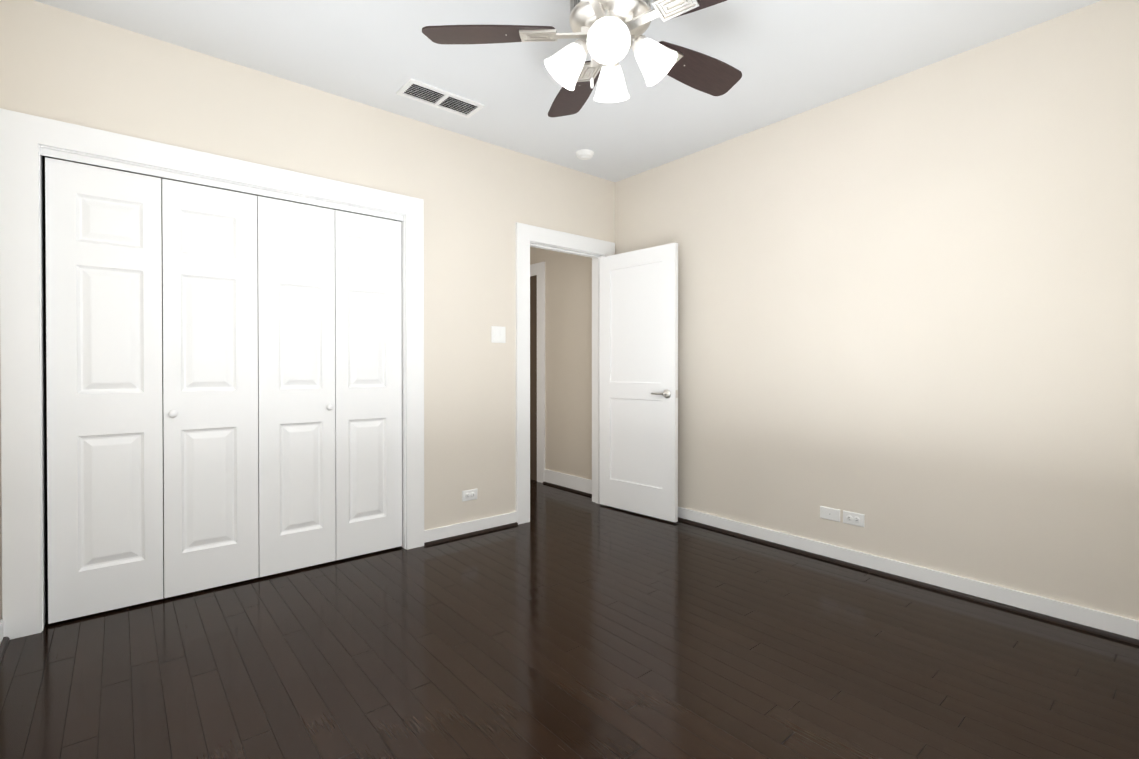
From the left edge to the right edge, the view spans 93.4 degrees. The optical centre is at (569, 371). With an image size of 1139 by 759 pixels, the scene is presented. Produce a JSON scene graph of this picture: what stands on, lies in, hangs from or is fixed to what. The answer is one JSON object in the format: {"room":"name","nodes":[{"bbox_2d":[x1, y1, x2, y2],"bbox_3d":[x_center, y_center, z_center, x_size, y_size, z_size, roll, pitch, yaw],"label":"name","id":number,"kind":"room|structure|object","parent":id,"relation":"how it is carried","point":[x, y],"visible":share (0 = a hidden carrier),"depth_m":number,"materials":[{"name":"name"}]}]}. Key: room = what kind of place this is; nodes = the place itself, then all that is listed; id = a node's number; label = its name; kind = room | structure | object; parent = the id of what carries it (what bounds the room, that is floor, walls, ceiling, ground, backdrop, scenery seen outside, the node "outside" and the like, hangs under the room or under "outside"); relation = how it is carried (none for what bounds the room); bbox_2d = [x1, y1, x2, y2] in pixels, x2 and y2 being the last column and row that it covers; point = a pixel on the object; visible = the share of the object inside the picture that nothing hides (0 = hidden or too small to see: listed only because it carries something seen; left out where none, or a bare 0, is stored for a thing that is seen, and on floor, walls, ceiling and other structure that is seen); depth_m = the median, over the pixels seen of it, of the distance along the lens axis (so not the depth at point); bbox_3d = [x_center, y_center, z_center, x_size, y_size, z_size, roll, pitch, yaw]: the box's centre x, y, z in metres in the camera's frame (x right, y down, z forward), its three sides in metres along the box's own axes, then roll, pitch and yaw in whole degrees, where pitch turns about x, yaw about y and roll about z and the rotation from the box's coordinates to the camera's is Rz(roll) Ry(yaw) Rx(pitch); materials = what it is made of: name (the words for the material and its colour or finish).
{"room":"empty bedroom","nodes":[
{"label":"empty bedroom","id":0,"kind":"room"},
{"bbox_2d":[43,156,396,579],"bbox_3d":[-1.883,-0.241,3.292,2.122,2.700,0.770,0,1,-40],"label":"closet","id":1,"kind":"structure","parent":0,"point":[45,372],"depth_m":2.87,"materials":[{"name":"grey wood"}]},
{"bbox_2d":[0,0,614,619],"bbox_3d":[-1.031,-0.242,3.427,3.600,2.700,0.120,0,1,-40],"label":"wall","id":2,"kind":"structure","parent":0,"point":[480,198],"depth_m":3.42,"materials":[{"name":"paint"}]},
{"bbox_2d":[0,619,9,662],"bbox_3d":[-1.219,1.080,0.885,0.032,0.092,3.506,0,1,-40],"label":"baseboard","id":3,"kind":"structure","parent":2,"relation":"attached to","point":[4,643],"depth_m":2.18,"materials":[{"name":"white wood"}]},
{"bbox_2d":[45,157,162,623],"bbox_3d":[-2.140,0.083,2.486,0.403,2.039,0.034,0,1,-40],"label":"closet door","id":4,"kind":"structure","parent":2,"relation":"in","point":[104,381],"depth_m":2.46,"materials":[{"name":"white paint"}]},
{"bbox_2d":[162,179,258,597],"bbox_3d":[-1.817,0.082,2.734,0.403,2.039,0.070,0,1,-40],"label":"closet door","id":5,"kind":"structure","parent":2,"relation":"in","point":[210,366],"depth_m":2.73,"materials":[{"name":"white paint"}]},
{"bbox_2d":[257,196,335,576],"bbox_3d":[-1.510,0.080,2.991,0.390,2.039,0.070,0,1,-40],"label":"closet door","id":6,"kind":"structure","parent":2,"relation":"in","point":[296,385],"depth_m":2.99,"materials":[{"name":"white paint"}]},
{"bbox_2d":[335,210,401,559],"bbox_3d":[-1.218,0.078,3.261,0.396,2.039,0.034,0,1,-40],"label":"closet door","id":7,"kind":"structure","parent":2,"relation":"in","point":[368,383],"depth_m":3.24,"materials":[{"name":"white paint"}]},
{"bbox_2d":[462,489,476,501],"bbox_3d":[-0.675,0.837,3.648,0.116,0.072,0.010,0,1,-40],"label":"electrical outlet","id":8,"kind":"object","parent":2,"relation":"attached to","point":[468,495],"visible":1,"depth_m":3.64,"materials":[{"name":"white plastic"}]},
{"bbox_2d":[424,512,517,545],"bbox_3d":[-0.654,1.061,3.653,0.716,0.092,0.032,0,1,-40],"label":"baseboard","id":9,"kind":"structure","parent":2,"relation":"attached to","point":[479,526],"depth_m":3.63,"materials":[{"name":"white paint"}]},
{"bbox_2d":[491,326,505,342],"bbox_3d":[-0.499,-0.264,3.788,0.116,0.116,0.012,0,1,-40],"label":"light switch","id":10,"kind":"object","parent":2,"relation":"attached to","point":[498,334],"visible":1,"depth_m":3.79,"materials":[{"name":"white plastic"}]},
{"bbox_2d":[599,243,677,521],"bbox_3d":[0.533,0.076,4.183,0.145,2.030,0.766,0,1,-40],"label":"entry door","id":11,"kind":"structure","parent":2,"relation":"in","point":[638,381],"depth_m":4.13,"materials":[{"name":"white paint"}]},
{"bbox_2d":[34,0,1100,181],"bbox_3d":[-0.504,-1.627,2.789,3.840,0.080,5.800,0,1,-40],"label":"ceiling","id":12,"kind":"structure","parent":0,"point":[788,58],"depth_m":2.67,"materials":[{"name":"paint"}]},
{"bbox_2d":[396,78,484,117],"bbox_3d":[-0.745,-1.584,3.123,0.460,0.010,0.200,0,1,-40],"label":"ceiling vent","id":13,"kind":"object","parent":12,"relation":"in","point":[428,94],"visible":1,"depth_m":3.11,"materials":[{"name":"white metal"}]},
{"bbox_2d":[422,0,741,116],"bbox_3d":[0.195,-1.330,2.069,1.348,0.504,1.368,0,1,-40],"label":"ceiling fan","id":14,"kind":"object","parent":12,"relation":"hanging from","point":[608,33],"visible":1,"depth_m":2.04,"materials":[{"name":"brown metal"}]},
{"bbox_2d":[576,149,593,159],"bbox_3d":[0.112,-1.574,3.907,0.132,0.041,0.132,0,1,-40],"label":"smoke detector","id":15,"kind":"object","parent":12,"relation":"attached to","point":[584,154],"visible":1,"depth_m":3.87,"materials":[{"name":"white plastic"}]},
{"bbox_2d":[0,479,1138,758],"bbox_3d":[-0.504,1.153,2.808,3.840,0.080,5.800,0,1,-40],"label":"floor","id":16,"kind":"structure","parent":0,"point":[562,623],"depth_m":2.05,"materials":[{"name":"brown wood"}]},
{"bbox_2d":[530,0,1138,620],"bbox_3d":[0.920,-0.245,3.995,0.120,2.700,5.800,0,1,-40],"label":"wall","id":17,"kind":"structure","parent":0,"point":[909,314],"depth_m":2.79,"materials":[{"name":"paint"}]},
{"bbox_2d":[530,261,544,482],"bbox_3d":[-0.564,0.003,5.655,0.020,2.180,0.990,0,1,-40],"label":"trim","id":18,"kind":"structure","parent":17,"relation":"attached to","point":[537,369],"depth_m":5.35,"materials":[{"name":"white paint"}]},
{"bbox_2d":[543,469,591,496],"bbox_3d":[0.017,1.028,4.962,0.032,0.140,0.830,0,1,-40],"label":"baseboard","id":19,"kind":"structure","parent":17,"relation":"attached to","point":[580,485],"depth_m":5.00,"materials":[{"name":"white paint"}]},
{"bbox_2d":[820,506,839,521],"bbox_3d":[1.538,0.838,3.169,0.007,0.072,0.116,0,1,-40],"label":"outlet","id":20,"kind":"object","parent":17,"relation":"attached to","point":[832,514],"visible":1,"depth_m":3.16,"materials":[{"name":"white plastic"}]},
{"bbox_2d":[843,510,864,526],"bbox_3d":[1.622,0.839,3.066,0.010,0.072,0.116,0,1,-40],"label":"duplex electrical outlet","id":21,"kind":"object","parent":17,"relation":"attached to","point":[853,518],"visible":1,"depth_m":3.06,"materials":[{"name":"white plastic"}]},
{"bbox_2d":[678,507,1138,645],"bbox_3d":[1.514,1.064,3.179,0.032,0.092,3.506,0,1,-40],"label":"baseboard","id":22,"kind":"structure","parent":17,"relation":"attached to","point":[1112,623],"depth_m":2.73,"materials":[{"name":"white paint"}]}
]}

